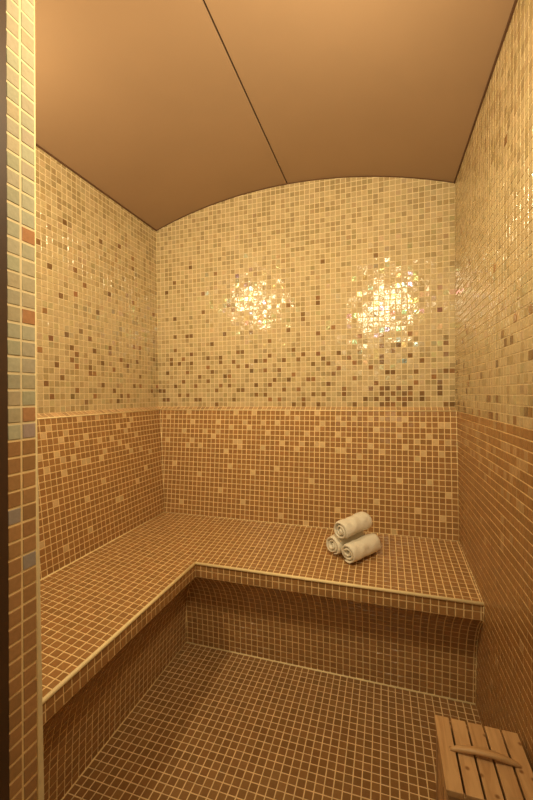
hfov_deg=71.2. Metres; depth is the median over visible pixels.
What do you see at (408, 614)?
bench
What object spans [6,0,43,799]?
wall
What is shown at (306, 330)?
wall
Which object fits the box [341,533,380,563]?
rolled towel
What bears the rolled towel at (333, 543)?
on the bench
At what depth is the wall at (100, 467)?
1.57 m
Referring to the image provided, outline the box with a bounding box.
[434,715,532,799]
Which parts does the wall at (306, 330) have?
leaning backrest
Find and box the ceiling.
[35,0,517,230]
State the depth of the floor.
1.16 m
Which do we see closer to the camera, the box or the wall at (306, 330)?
the box
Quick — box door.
[0,0,8,799]
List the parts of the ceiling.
panel, panel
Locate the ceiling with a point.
(172, 110)
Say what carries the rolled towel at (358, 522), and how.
on the rolled towel at (333, 543)
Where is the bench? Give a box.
[40,512,483,799]
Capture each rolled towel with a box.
[326,531,363,553]
[334,512,371,538]
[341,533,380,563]
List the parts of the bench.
seat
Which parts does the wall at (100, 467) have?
leaning backrest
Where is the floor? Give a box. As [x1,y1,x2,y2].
[63,643,481,799]
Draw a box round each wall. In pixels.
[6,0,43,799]
[36,146,164,578]
[156,177,458,540]
[455,0,532,771]
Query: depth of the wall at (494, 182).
1.00 m

